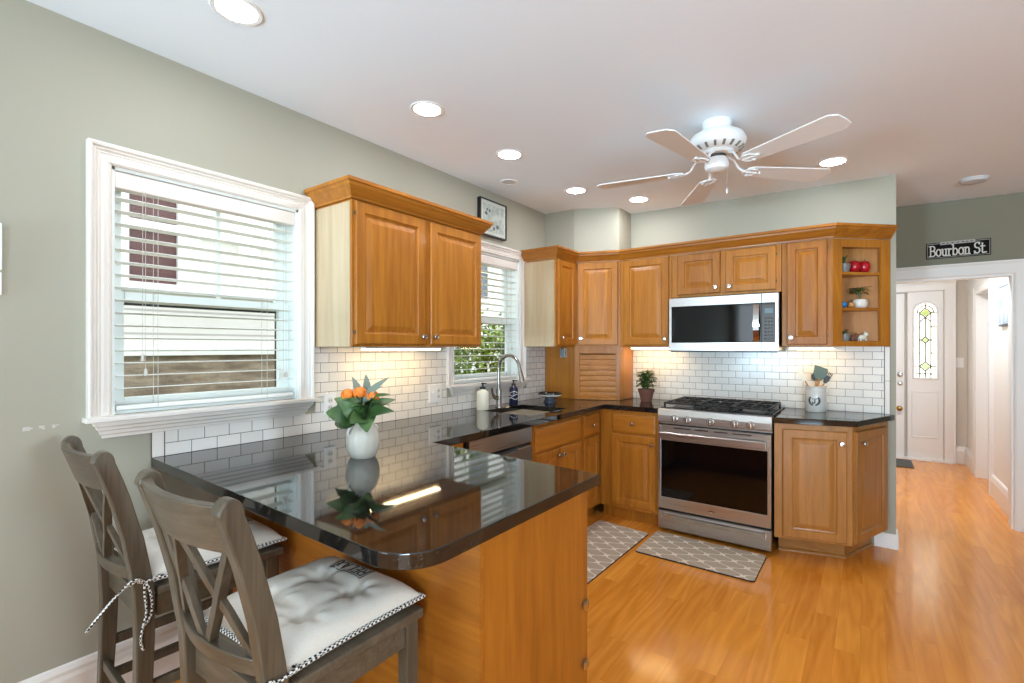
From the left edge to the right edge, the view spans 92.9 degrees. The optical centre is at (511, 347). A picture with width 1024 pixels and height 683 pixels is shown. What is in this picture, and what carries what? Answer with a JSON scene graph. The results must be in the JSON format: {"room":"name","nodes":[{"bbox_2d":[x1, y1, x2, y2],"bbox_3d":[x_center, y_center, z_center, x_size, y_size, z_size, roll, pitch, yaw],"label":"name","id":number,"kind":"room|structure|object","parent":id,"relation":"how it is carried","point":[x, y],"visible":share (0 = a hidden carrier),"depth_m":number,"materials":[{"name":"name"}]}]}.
{"room":"kitchen","nodes":[
{"label":"kitchen","id":0,"kind":"room"},
{"bbox_2d":[0,0,544,682],"bbox_3d":[-1.518,0.112,2.105,0.140,2.720,9.000,0,0,36],"label":"wall","id":1,"kind":"structure","parent":0,"point":[65,82],"depth_m":1.81,"materials":[{"name":"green paint"}]},
{"bbox_2d":[0,223,1,294],"bbox_3d":[-1.772,-0.300,1.622,0.022,0.245,0.098,0,0,36],"label":"wall thermostat","id":2,"kind":"object","parent":1,"relation":"attached to","point":[0,223],"visible":1,"depth_m":1.65,"materials":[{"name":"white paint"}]},
{"bbox_2d":[18,609,206,682],"bbox_3d":[-2.667,1.272,0.405,0.018,0.200,4.500,0,0,36],"label":"baseboard","id":3,"kind":"structure","parent":1,"relation":"attached to","point":[83,669],"depth_m":1.92,"materials":[{"name":"beige paint"}]},
{"bbox_2d":[82,138,319,438],"bbox_3d":[-1.379,-0.218,2.252,0.192,1.142,0.958,0,0,36],"label":"window","id":4,"kind":"structure","parent":1,"relation":"in","point":[103,159],"depth_m":2.11,"materials":[{"name":"beige paint"}]},
{"bbox_2d":[115,171,294,410],"bbox_3d":[-1.369,-0.223,2.241,0.067,0.952,0.751,0,0,36],"label":"window blind","id":5,"kind":"object","parent":4,"relation":"attached to","point":[126,183],"visible":0.85,"depth_m":2.17,"materials":[{"name":"beige paint"}]},
{"bbox_2d":[151,347,544,457],"bbox_3d":[-0.597,0.115,3.235,0.009,0.686,3.031,0,0,36],"label":"tile backsplash","id":6,"kind":"structure","parent":1,"relation":"attached to","point":[410,373],"depth_m":2.84,"materials":[{"name":"white tile"}]},
{"bbox_2d":[324,393,335,414],"bbox_3d":[-1.000,0.312,2.673,0.010,0.115,0.072,0,0,36],"label":"wall outlet","id":7,"kind":"object","parent":6,"relation":"attached to","point":[329,402],"visible":0.84,"depth_m":2.67,"materials":[{"name":"white paint"}]},
{"bbox_2d":[429,385,441,402],"bbox_3d":[-0.520,0.317,3.322,0.016,0.118,0.118,0,0,36],"label":"wall outlet","id":8,"kind":"object","parent":6,"relation":"attached to","point":[435,391],"visible":1,"depth_m":3.32,"materials":[{"name":"white paint"}]},
{"bbox_2d":[304,174,493,346],"bbox_3d":[-0.609,-0.415,2.894,0.390,0.824,1.116,0,0,36],"label":"upper cabinet","id":9,"kind":"object","parent":1,"relation":"attached to","point":[394,268],"visible":0.97,"depth_m":2.59,"materials":[{"name":"brown wood"}]},
{"bbox_2d":[360,347,441,349],"bbox_3d":[-0.641,0.007,2.888,0.050,0.017,0.580,0,0,36],"label":"light","id":10,"kind":"object","parent":9,"relation":"attached to","point":[362,348],"visible":1,"depth_m":2.84,"materials":[{"name":"white paint"}]},
{"bbox_2d":[446,241,530,396],"bbox_3d":[-0.208,-0.228,3.849,0.192,1.162,0.996,0,0,36],"label":"window","id":11,"kind":"structure","parent":1,"relation":"in","point":[456,388],"depth_m":4.13,"materials":[{"name":"beige paint"}]},
{"bbox_2d":[454,254,516,381],"bbox_3d":[-0.207,-0.233,3.828,0.067,0.972,0.784,0,0,36],"label":"window blind","id":12,"kind":"object","parent":11,"relation":"attached to","point":[488,261],"visible":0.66,"depth_m":3.95,"materials":[{"name":"beige paint"}]},
{"bbox_2d":[477,196,506,240],"bbox_3d":[-0.153,-1.003,3.819,0.034,0.280,0.330,0,0,36],"label":"picture frame","id":13,"kind":"object","parent":1,"relation":"attached to","point":[487,209],"visible":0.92,"depth_m":3.82,"materials":[{"name":"black plastic"}]},
{"bbox_2d":[483,202,503,235],"bbox_3d":[-0.145,-1.003,3.813,0.002,0.210,0.260,0,0,36],"label":"print","id":14,"kind":"object","parent":13,"relation":"attached to","point":[493,212],"depth_m":3.82,"materials":[{"name":"white paper"}]},
{"bbox_2d":[27,0,1023,213],"bbox_3d":[0.883,-1.235,0.307,6.140,0.266,8.940,0,0,36],"label":"ceiling","id":15,"kind":"structure","parent":0,"point":[931,92],"depth_m":2.16,"materials":[{"name":"white paint"}]},
{"bbox_2d":[208,0,263,25],"bbox_3d":[-0.989,-1.212,1.749,0.176,0.008,0.176,2,1,36],"label":"recessed light","id":16,"kind":"object","parent":15,"relation":"in","point":[241,12],"visible":1,"depth_m":1.75,"materials":[{"name":"white paint"}]},
{"bbox_2d":[410,101,444,117],"bbox_3d":[-0.432,-1.212,2.480,0.176,0.008,0.176,2,1,36],"label":"recessed light","id":17,"kind":"object","parent":15,"relation":"in","point":[428,109],"visible":1,"depth_m":2.48,"materials":[{"name":"white paint"}]},
{"bbox_2d":[495,149,522,159],"bbox_3d":[-0.016,-1.212,3.062,0.176,0.008,0.176,2,1,36],"label":"recessed light","id":18,"kind":"object","parent":15,"relation":"in","point":[506,154],"visible":1,"depth_m":3.06,"materials":[{"name":"white paint"}]},
{"bbox_2d":[500,179,517,184],"bbox_3d":[-0.021,-1.217,3.586,0.132,0.007,0.132,1,1,36],"label":"ceiling speaker","id":19,"kind":"object","parent":15,"relation":"attached to","point":[504,181],"visible":1,"depth_m":3.58,"materials":[{"name":"white paint"}]},
{"bbox_2d":[502,180,515,184],"bbox_3d":[-0.021,-1.216,3.586,0.104,0.002,0.104,1,1,36],"label":"grille","id":20,"kind":"object","parent":19,"relation":"attached to","point":[506,182],"depth_m":3.59,"materials":[{"name":"grey"}]},
{"bbox_2d":[565,187,586,193],"bbox_3d":[0.495,-1.212,3.766,0.176,0.008,0.176,2,1,36],"label":"recessed light","id":21,"kind":"object","parent":15,"relation":"in","point":[572,190],"visible":1,"depth_m":3.76,"materials":[{"name":"white paint"}]},
{"bbox_2d":[628,196,649,202],"bbox_3d":[1.034,-1.205,3.972,0.176,0.008,0.176,2,1,36],"label":"recessed light","id":22,"kind":"object","parent":15,"relation":"in","point":[638,199],"visible":1,"depth_m":3.97,"materials":[{"name":"white paint"}]},
{"bbox_2d":[597,114,851,205],"bbox_3d":[1.051,-0.996,2.572,1.232,0.394,1.230,0,0,36],"label":"ceiling fan","id":23,"kind":"object","parent":15,"relation":"hanging from","point":[718,140],"visible":1,"depth_m":2.48,"materials":[{"name":"white paint"}]},
{"bbox_2d":[816,156,848,166],"bbox_3d":[2.039,-1.178,3.093,0.176,0.008,0.176,2,1,36],"label":"recessed light","id":24,"kind":"object","parent":15,"relation":"in","point":[833,161],"visible":1,"depth_m":3.09,"materials":[{"name":"white paint"}]},
{"bbox_2d":[958,175,988,184],"bbox_3d":[3.192,-1.150,3.364,0.156,0.030,0.156,1,1,36],"label":"smoke detector","id":25,"kind":"object","parent":15,"relation":"attached to","point":[972,180],"visible":1,"depth_m":3.33,"materials":[{"name":"grey plastic"}]},
{"bbox_2d":[545,207,630,263],"bbox_3d":[0.694,-0.978,4.451,0.655,0.500,0.420,0,0,36],"label":"wall","id":26,"kind":"structure","parent":0,"point":[595,229],"depth_m":4.28,"materials":[{"name":"beige paint"}]},
{"bbox_2d":[524,258,575,346],"bbox_3d":[0.344,-0.368,4.205,0.377,0.725,0.336,0,0,36],"label":"upper cabinet","id":27,"kind":"object","parent":26,"relation":"attached to","point":[549,284],"visible":1,"depth_m":4.07,"materials":[{"name":"brown wood"}]},
{"bbox_2d":[520,222,897,262],"bbox_3d":[1.345,-0.777,3.750,2.669,0.086,0.442,0,0,22],"label":"crown molding","id":28,"kind":"structure","parent":27,"relation":"on","point":[830,230],"depth_m":3.63,"materials":[{"name":"brown wood"}]},
{"bbox_2d":[173,458,1023,682],"bbox_3d":[1.758,1.432,1.501,6.140,0.120,11.900,0,0,36],"label":"floor","id":29,"kind":"structure","parent":0,"point":[947,605],"depth_m":2.56,"materials":[{"name":"brown wood"}]},
{"bbox_2d":[61,435,283,682],"bbox_3d":[-1.186,0.835,1.700,0.444,1.074,0.567,0,0,38],"label":"bar stool","id":30,"kind":"object","parent":29,"relation":"on","point":[94,473],"visible":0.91,"depth_m":1.49,"materials":[{"name":"grey wood"}]},
{"bbox_2d":[85,516,286,650],"bbox_3d":[-1.170,0.778,1.703,0.449,0.253,0.578,0,0,38],"label":"seat cushion","id":31,"kind":"object","parent":30,"relation":"on","point":[264,536],"visible":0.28,"depth_m":1.61,"materials":[{"name":"fabric"}]},
{"bbox_2d":[134,469,422,682],"bbox_3d":[-0.592,0.835,1.265,0.444,1.074,0.567,0,0,35],"label":"bar stool","id":32,"kind":"object","parent":29,"relation":"on","point":[182,525],"visible":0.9,"depth_m":1.07,"materials":[{"name":"grey wood"}]},
{"bbox_2d":[203,556,424,682],"bbox_3d":[-0.551,0.691,1.310,0.441,0.078,0.481,0,0,35],"label":"seat cushion","id":33,"kind":"object","parent":32,"relation":"on","point":[321,604],"visible":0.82,"depth_m":1.27,"materials":[{"name":"fabric"}]},
{"bbox_2d":[218,491,588,682],"bbox_3d":[-0.519,0.935,1.994,1.563,0.874,0.618,0,0,36],"label":"base cabinet","id":34,"kind":"object","parent":29,"relation":"on","point":[512,607],"visible":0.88,"depth_m":1.45,"materials":[{"name":"brown wood"}]},
{"bbox_2d":[452,443,462,447],"bbox_3d":[-0.589,0.935,2.701,0.615,0.874,0.260,0,0,36],"label":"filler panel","id":35,"kind":"object","parent":29,"relation":"on","point":[461,444],"visible":0.02,"depth_m":2.60,"materials":[{"name":"brown wood"}]},
{"bbox_2d":[463,427,531,460],"bbox_3d":[-0.281,0.938,3.045,0.594,0.868,0.620,0,0,36],"label":"dishwasher","id":36,"kind":"object","parent":29,"relation":"on","point":[513,444],"visible":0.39,"depth_m":2.92,"materials":[{"name":"silver metal"}]},
{"bbox_2d":[530,415,579,469],"bbox_3d":[0.090,0.935,3.589,0.669,0.874,0.672,0,0,36],"label":"base cabinet","id":37,"kind":"object","parent":29,"relation":"on","point":[556,443],"visible":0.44,"depth_m":3.39,"materials":[{"name":"brown wood"}]},
{"bbox_2d":[580,410,599,517],"bbox_3d":[0.396,0.935,3.990,0.649,0.874,0.330,0,0,36],"label":"base cabinet","id":38,"kind":"object","parent":29,"relation":"on","point":[589,422],"visible":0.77,"depth_m":3.80,"materials":[{"name":"brown wood"}]},
{"bbox_2d":[587,520,647,584],"bbox_3d":[0.554,1.366,3.312,0.428,0.012,1.005,0,0,36],"label":"kitchen mat","id":39,"kind":"object","parent":29,"relation":"on","point":[607,542],"visible":0.54,"depth_m":3.37,"materials":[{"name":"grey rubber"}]},
{"bbox_2d":[600,409,659,525],"bbox_3d":[1.070,0.935,4.033,0.480,0.874,0.629,0,0,36],"label":"base cabinet","id":40,"kind":"object","parent":29,"relation":"on","point":[628,439],"visible":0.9,"depth_m":3.81,"materials":[{"name":"brown wood"}]},
{"bbox_2d":[151,397,668,570],"bbox_3d":[0.166,0.477,2.916,1.615,0.038,3.500,0,0,36],"label":"countertop","id":41,"kind":"structure","parent":40,"relation":"on","point":[422,501],"depth_m":1.66,"materials":[{"name":"black stone"}]},
{"bbox_2d":[346,423,379,458],"bbox_3d":[-0.625,0.379,2.039,0.135,0.158,0.135,0,0,-9],"label":"vase","id":42,"kind":"object","parent":41,"relation":"on","point":[360,444],"visible":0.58,"depth_m":1.99,"materials":[{"name":"beige ceramic"}]},
{"bbox_2d":[326,375,394,431],"bbox_3d":[-0.626,0.249,2.055,0.282,0.258,0.249,0,0,36],"label":"bunch","id":43,"kind":"object","parent":42,"relation":"in","point":[362,405],"visible":0.98,"depth_m":2.01,"materials":[{"name":"green plant"}]},
{"bbox_2d":[476,383,488,409],"bbox_3d":[-0.216,0.360,3.586,0.092,0.196,0.092,0,0,36],"label":"soap dispenser","id":44,"kind":"object","parent":41,"relation":"on","point":[482,396],"visible":1,"depth_m":3.55,"materials":[{"name":"beige plastic"}]},
{"bbox_2d":[491,354,524,407],"bbox_3d":[-0.039,0.254,3.633,0.267,0.408,0.132,0,0,36],"label":"faucet","id":45,"kind":"object","parent":41,"relation":"on","point":[497,397],"visible":1,"depth_m":3.69,"materials":[{"name":"silver metal"}]},
{"bbox_2d":[509,380,517,404],"bbox_3d":[0.013,0.360,3.915,0.077,0.196,0.077,0,0,36],"label":"soap dispenser","id":46,"kind":"object","parent":41,"relation":"on","point":[513,390],"visible":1,"depth_m":3.89,"materials":[{"name":"blue glass"}]},
{"bbox_2d":[504,409,547,415],"bbox_3d":[0.104,0.591,3.575,0.440,0.190,0.520,0,0,36],"label":"sink","id":47,"kind":"object","parent":41,"relation":"in","point":[522,411],"visible":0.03,"depth_m":3.85,"materials":[{"name":"silver metal"}]},
{"bbox_2d":[538,392,561,402],"bbox_3d":[0.318,0.419,4.069,0.203,0.079,0.203,0,0,36],"label":"dish","id":48,"kind":"object","parent":41,"relation":"on","point":[549,396],"visible":1,"depth_m":4.03,"materials":[{"name":"blue ceramic"}]},
{"bbox_2d":[545,262,632,400],"bbox_3d":[0.689,-0.138,4.413,0.688,1.187,0.466,0,0,36],"label":"upper cabinet","id":49,"kind":"object","parent":41,"relation":"on","point":[598,285],"visible":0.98,"depth_m":4.22,"materials":[{"name":"brown wood"}]},
{"bbox_2d":[560,348,566,357],"bbox_3d":[0.458,0.050,4.336,0.060,0.092,0.016,0,0,36],"label":"timer","id":50,"kind":"object","parent":49,"relation":"attached to","point":[563,351],"visible":1,"depth_m":4.33,"materials":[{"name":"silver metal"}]},
{"bbox_2d":[636,370,657,401],"bbox_3d":[1.143,0.324,4.129,0.205,0.267,0.204,0,0,36],"label":"potted plant","id":51,"kind":"object","parent":41,"relation":"on","point":[646,393],"visible":1,"depth_m":4.10,"materials":[{"name":"green plant"}]},
{"bbox_2d":[636,531,765,582],"bbox_3d":[1.242,1.366,3.219,0.731,0.012,0.432,0,0,36],"label":"kitchen mat","id":52,"kind":"object","parent":29,"relation":"on","point":[715,558],"visible":1,"depth_m":3.18,"materials":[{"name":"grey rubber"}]},
{"bbox_2d":[658,396,784,550],"bbox_3d":[1.563,0.893,3.643,0.762,0.958,0.669,0,0,36],"label":"gas range","id":53,"kind":"object","parent":29,"relation":"on","point":[716,455],"visible":1,"depth_m":3.41,"materials":[{"name":"silver metal"}]},
{"bbox_2d":[660,402,784,416],"bbox_3d":[1.597,0.459,3.689,0.762,0.017,0.555,0,0,36],"label":"cooktop","id":54,"kind":"object","parent":53,"relation":"in","point":[779,408],"depth_m":3.52,"materials":[{"name":"silver metal"}]},
{"bbox_2d":[774,422,887,558],"bbox_3d":[2.145,0.935,3.261,0.606,0.874,0.603,0,0,36],"label":"base cabinet","id":55,"kind":"object","parent":29,"relation":"on","point":[831,482],"visible":0.94,"depth_m":3.12,"materials":[{"name":"brown wood"}]},
{"bbox_2d":[773,408,894,426],"bbox_3d":[2.151,0.477,3.242,0.649,0.038,0.627,0,0,36],"label":"countertop","id":56,"kind":"structure","parent":55,"relation":"on","point":[788,415],"depth_m":3.17,"materials":[{"name":"black stone"}]},
{"bbox_2d":[802,385,829,412],"bbox_3d":[2.169,0.367,3.474,0.132,0.182,0.132,0,0,-5],"label":"utensil crock","id":57,"kind":"object","parent":56,"relation":"on","point":[815,396],"visible":1,"depth_m":3.42,"materials":[{"name":"white ceramic"}]},
{"bbox_2d":[797,368,808,385],"bbox_3d":[2.134,0.291,3.501,0.148,0.279,0.011,0,0,36],"label":"spatula","id":58,"kind":"object","parent":57,"relation":"in","point":[801,374],"visible":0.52,"depth_m":3.52,"materials":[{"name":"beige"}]},
{"bbox_2d":[811,373,817,385],"bbox_3d":[2.185,0.308,3.494,0.059,0.241,0.021,0,0,36],"label":"turner","id":59,"kind":"object","parent":57,"relation":"in","point":[812,375],"visible":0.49,"depth_m":3.49,"materials":[{"name":"grey plastic"}]},
{"bbox_2d":[813,365,827,385],"bbox_3d":[2.182,0.277,3.454,0.029,0.304,0.103,0,0,-39],"label":"spatula","id":60,"kind":"object","parent":57,"relation":"in","point":[820,373],"visible":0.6,"depth_m":3.45,"materials":[{"name":"green plastic"}]},
{"bbox_2d":[821,372,832,386],"bbox_3d":[2.200,0.301,3.459,0.137,0.259,0.021,0,0,36],"label":"server","id":61,"kind":"object","parent":57,"relation":"in","point":[826,379],"visible":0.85,"depth_m":3.44,"materials":[{"name":"grey plastic"}]},
{"bbox_2d":[896,458,913,468],"bbox_3d":[4.404,1.367,5.885,0.685,0.010,0.500,0,0,36],"label":"door mat","id":62,"kind":"object","parent":29,"relation":"on","point":[905,463],"visible":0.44,"depth_m":5.70,"materials":[{"name":"grey fabric"}]},
{"bbox_2d":[580,175,895,544],"bbox_3d":[1.617,0.072,4.109,2.550,2.600,0.120,0,0,36],"label":"wall","id":63,"kind":"structure","parent":0,"point":[872,200],"depth_m":3.65,"materials":[{"name":"beige paint"}]},
{"bbox_2d":[621,256,673,346],"bbox_3d":[1.180,-0.368,4.130,0.434,0.725,0.355,0,0,36],"label":"upper cabinet","id":64,"kind":"object","parent":63,"relation":"attached to","point":[646,284],"visible":0.91,"depth_m":4.01,"materials":[{"name":"brown wood"}]},
{"bbox_2d":[630,347,668,348],"bbox_3d":[1.206,0.004,4.152,0.395,0.017,0.045,0,0,36],"label":"light","id":65,"kind":"object","parent":64,"relation":"attached to","point":[630,347],"visible":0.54,"depth_m":4.15,"materials":[{"name":"white paint"}]},
{"bbox_2d":[672,244,781,298],"bbox_3d":[1.669,-0.562,3.771,0.772,0.338,0.355,0,0,36],"label":"upper cabinet","id":66,"kind":"object","parent":63,"relation":"attached to","point":[751,270],"visible":0.95,"depth_m":3.63,"materials":[{"name":"brown wood"}]},
{"bbox_2d":[669,292,785,352],"bbox_3d":[1.643,-0.172,3.741,0.762,0.418,0.414,0,0,36],"label":"microwave","id":67,"kind":"object","parent":66,"relation":"attached to","point":[745,322],"visible":0.98,"depth_m":3.58,"materials":[{"name":"silver metal"}]},
{"bbox_2d":[633,347,889,413],"bbox_3d":[1.840,0.226,3.865,1.839,0.463,0.008,0,0,36],"label":"tile backsplash","id":68,"kind":"structure","parent":63,"relation":"attached to","point":[859,381],"depth_m":3.73,"materials":[{"name":"white tile"}]},
{"bbox_2d":[782,238,832,345],"bbox_3d":[2.104,-0.368,3.453,0.300,0.725,0.355,0,0,36],"label":"upper cabinet","id":69,"kind":"object","parent":63,"relation":"attached to","point":[807,266],"visible":0.98,"depth_m":3.33,"materials":[{"name":"brown wood"}]},
{"bbox_2d":[788,347,834,348],"bbox_3d":[2.130,0.004,3.463,0.280,0.017,0.045,0,0,36],"label":"light","id":70,"kind":"object","parent":69,"relation":"attached to","point":[788,347],"visible":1,"depth_m":3.45,"materials":[{"name":"white paint"}]},
{"bbox_2d":[833,238,889,345],"bbox_3d":[2.351,-0.368,3.398,0.438,0.725,0.217,0,0,-8],"label":"open shelf unit","id":71,"kind":"object","parent":63,"relation":"attached to","point":[874,319],"visible":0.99,"depth_m":3.32,"materials":[{"name":"brown wood"}]},
{"bbox_2d":[842,255,850,271],"bbox_3d":[2.267,-0.571,3.322,0.078,0.120,0.077,0,0,4],"label":"potted succulent","id":72,"kind":"object","parent":71,"relation":"on","point":[846,267],"visible":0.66,"depth_m":3.29,"materials":[{"name":"white ceramic"}]},
{"bbox_2d":[842,263,850,271],"bbox_3d":[2.267,-0.538,3.322,0.078,0.056,0.077,0,0,36],"label":"pot","id":73,"kind":"object","parent":72,"relation":"on","point":[846,267],"depth_m":3.29,"materials":[{"name":"white ceramic"}]},
{"bbox_2d":[842,330,850,340],"bbox_3d":[2.265,-0.083,3.320,0.086,0.083,0.083,0,0,-14],"label":"potted succulent","id":74,"kind":"object","parent":71,"relation":"on","point":[845,337],"visible":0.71,"depth_m":3.29,"materials":[{"name":"grey ceramic"}]},
{"bbox_2d":[842,334,849,340],"bbox_3d":[2.270,-0.067,3.322,0.068,0.050,0.067,0,0,36],"label":"pot","id":75,"kind":"object","parent":74,"relation":"on","point":[845,337],"depth_m":3.29,"materials":[{"name":"grey ceramic"}]},
{"bbox_2d":[848,302,854,307],"bbox_3d":[2.314,-0.287,3.318,0.042,0.039,0.041,0,0,36],"label":"ball","id":76,"kind":"object","parent":71,"relation":"on","point":[851,304],"visible":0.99,"depth_m":3.31,"materials":[{"name":"brown ceramic"}]},
{"bbox_2d":[850,333,858,340],"bbox_3d":[2.344,-0.070,3.333,0.061,0.057,0.031,0,0,-8],"label":"animal figurine","id":77,"kind":"object","parent":71,"relation":"on","point":[852,338],"visible":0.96,"depth_m":3.32,"materials":[{"name":"brown ceramic"}]},
{"bbox_2d":[849,259,860,271],"bbox_3d":[2.351,-0.560,3.344,0.074,0.090,0.074,0,0,36],"label":"apple ornament","id":78,"kind":"object","parent":71,"relation":"on","point":[855,265],"visible":0.78,"depth_m":3.32,"materials":[{"name":"red"}]},
{"bbox_2d":[849,286,871,307],"bbox_3d":[2.397,-0.342,3.353,0.152,0.148,0.129,0,0,36],"label":"potted succulent","id":79,"kind":"object","parent":71,"relation":"on","point":[859,303],"visible":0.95,"depth_m":3.32,"materials":[{"name":"white ceramic"}]},
{"bbox_2d":[852,299,867,307],"bbox_3d":[2.394,-0.299,3.350,0.094,0.062,0.093,0,0,36],"label":"pot","id":80,"kind":"object","parent":79,"relation":"on","point":[859,303],"depth_m":3.31,"materials":[{"name":"white ceramic"}]},
{"bbox_2d":[858,331,867,340],"bbox_3d":[2.412,-0.076,3.347,0.076,0.070,0.039,0,0,-8],"label":"animal figurine","id":81,"kind":"object","parent":71,"relation":"on","point":[863,337],"visible":0.91,"depth_m":3.33,"materials":[{"name":"white ceramic"}]},
{"bbox_2d":[859,260,870,271],"bbox_3d":[2.427,-0.560,3.354,0.074,0.090,0.074,0,0,36],"label":"apple ornament","id":82,"kind":"object","parent":71,"relation":"on","point":[865,265],"visible":0.69,"depth_m":3.33,"materials":[{"name":"red"}]},
{"bbox_2d":[874,529,898,549],"bbox_3d":[2.601,1.322,3.385,0.132,0.100,0.145,0,0,36],"label":"baseboard","id":83,"kind":"structure","parent":63,"relation":"attached to","point":[886,540],"depth_m":3.32,"materials":[{"name":"white paint"}]},
{"bbox_2d":[896,280,966,459],"bbox_3d":[5.073,0.122,5.990,1.700,2.500,0.140,0,0,36],"label":"wall","id":84,"kind":"structure","parent":0,"point":[961,285],"depth_m":5.75,"materials":[{"name":"beige paint"}]},
{"bbox_2d":[896,281,955,463],"bbox_3d":[4.780,0.295,6.056,1.109,2.154,0.100,0,0,36],"label":"door","id":85,"kind":"structure","parent":84,"relation":"in","point":[924,309],"depth_m":5.86,"materials":[{"name":"white paint"}]},
{"bbox_2d":[896,294,903,456],"bbox_3d":[4.583,0.350,6.179,0.625,2.027,0.114,0,0,36],"label":"door","id":86,"kind":"structure","parent":85,"relation":"attached to","point":[899,297],"depth_m":6.03,"materials":[{"name":"white paint"}]},
{"bbox_2d":[956,358,963,367],"bbox_3d":[5.263,0.182,5.754,0.118,0.115,0.016,0,0,36],"label":"light switch","id":87,"kind":"object","parent":84,"relation":"attached to","point":[959,361],"visible":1,"depth_m":5.74,"materials":[{"name":"white paint"}]},
{"bbox_2d":[896,192,1023,267],"bbox_3d":[3.582,0.072,3.871,6.000,2.600,0.120,0,0,36],"label":"wall","id":88,"kind":"structure","parent":0,"point":[1000,218],"depth_m":3.83,"materials":[{"name":"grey paint"}]},
{"bbox_2d":[926,238,990,259],"bbox_3d":[3.514,-0.775,3.835,0.378,0.129,0.019,0,0,36],"label":"street sign","id":89,"kind":"object","parent":88,"relation":"attached to","point":[970,247],"visible":1,"depth_m":3.83,"materials":[{"name":"black metal"}]},
{"bbox_2d":[896,259,1023,531],"bbox_3d":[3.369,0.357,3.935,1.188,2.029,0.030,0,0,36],"label":"trim","id":90,"kind":"structure","parent":88,"relation":"attached to","point":[1014,266],"depth_m":3.63,"materials":[{"name":"beige paint"}]},
{"bbox_2d":[967,277,1007,487],"bbox_3d":[4.663,0.122,4.678,0.130,2.500,2.460,0,0,36],"label":"wall","id":91,"kind":"structure","parent":0,"point":[1000,334],"depth_m":5.07,"materials":[{"name":"white paint"}]},
{"bbox_2d":[956,446,972,473],"bbox_3d":[5.087,1.272,5.484,0.140,0.200,0.660,0,0,36],"label":"baseboard","id":92,"kind":"structure","parent":91,"relation":"attached to","point":[964,455],"depth_m":5.70,"materials":[{"name":"white paint"}]},
{"bbox_2d":[973,278,992,494],"bbox_3d":[4.688,0.365,4.846,0.030,2.013,0.846,0,0,36],"label":"trim","id":93,"kind":"structure","parent":91,"relation":"attached to","point":[987,284],"depth_m":4.64,"materials":[{"name":"white paint"}]},
{"bbox_2d":[990,474,1007,516],"bbox_3d":[4.161,1.272,4.123,0.023,0.200,0.950,0,0,36],"label":"baseboard","id":94,"kind":"structure","parent":91,"relation":"attached to","point":[998,490],"depth_m":4.19,"materials":[{"name":"white paint"}]},
{"bbox_2d":[998,283,1007,326],"bbox_3d":[4.110,-0.348,4.055,0.023,0.340,0.400,0,0,36],"label":"wall picture","id":95,"kind":"object","parent":91,"relation":"attached to","point":[1003,290],"visible":0.56,"depth_m":4.06,"materials":[{"name":"white"}]},
{"label":"outside","id":96,"kind":"structure","parent":0,"visible":0},
{"bbox_3d":[-5.569,1.797,8.420,13.860,0.150,25.000,0,0,36],"label":"ground","id":97,"kind":"structure","parent":96,"visible":0},
{"bbox_2d":[121,192,274,396],"bbox_3d":[-4.073,-0.953,3.543,0.840,5.350,6.940,0,0,36],"label":"house","id":98,"kind":"structure","parent":97,"relation":"on","point":[129,344],"depth_m":4.48,"materials":[{"name":"stone"}]},
{"bbox_2d":[454,266,502,373],"bbox_3d":[-1.662,-2.153,13.802,3.000,7.750,8.300,0,0,36],"label":"house","id":99,"kind":"structure","parent":97,"relation":"on","point":[487,294],"depth_m":13.33,"materials":[{"name":"beige"}]},
{"bbox_2d":[454,305,503,374],"bbox_3d":[0.323,0.485,8.038,1.306,2.480,4.893,0,0,36],"label":"hedge","id":100,"kind":"object","parent":97,"relation":"on","point":[484,349],"visible":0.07,"depth_m":6.69,"materials":[{"name":"green plant"}]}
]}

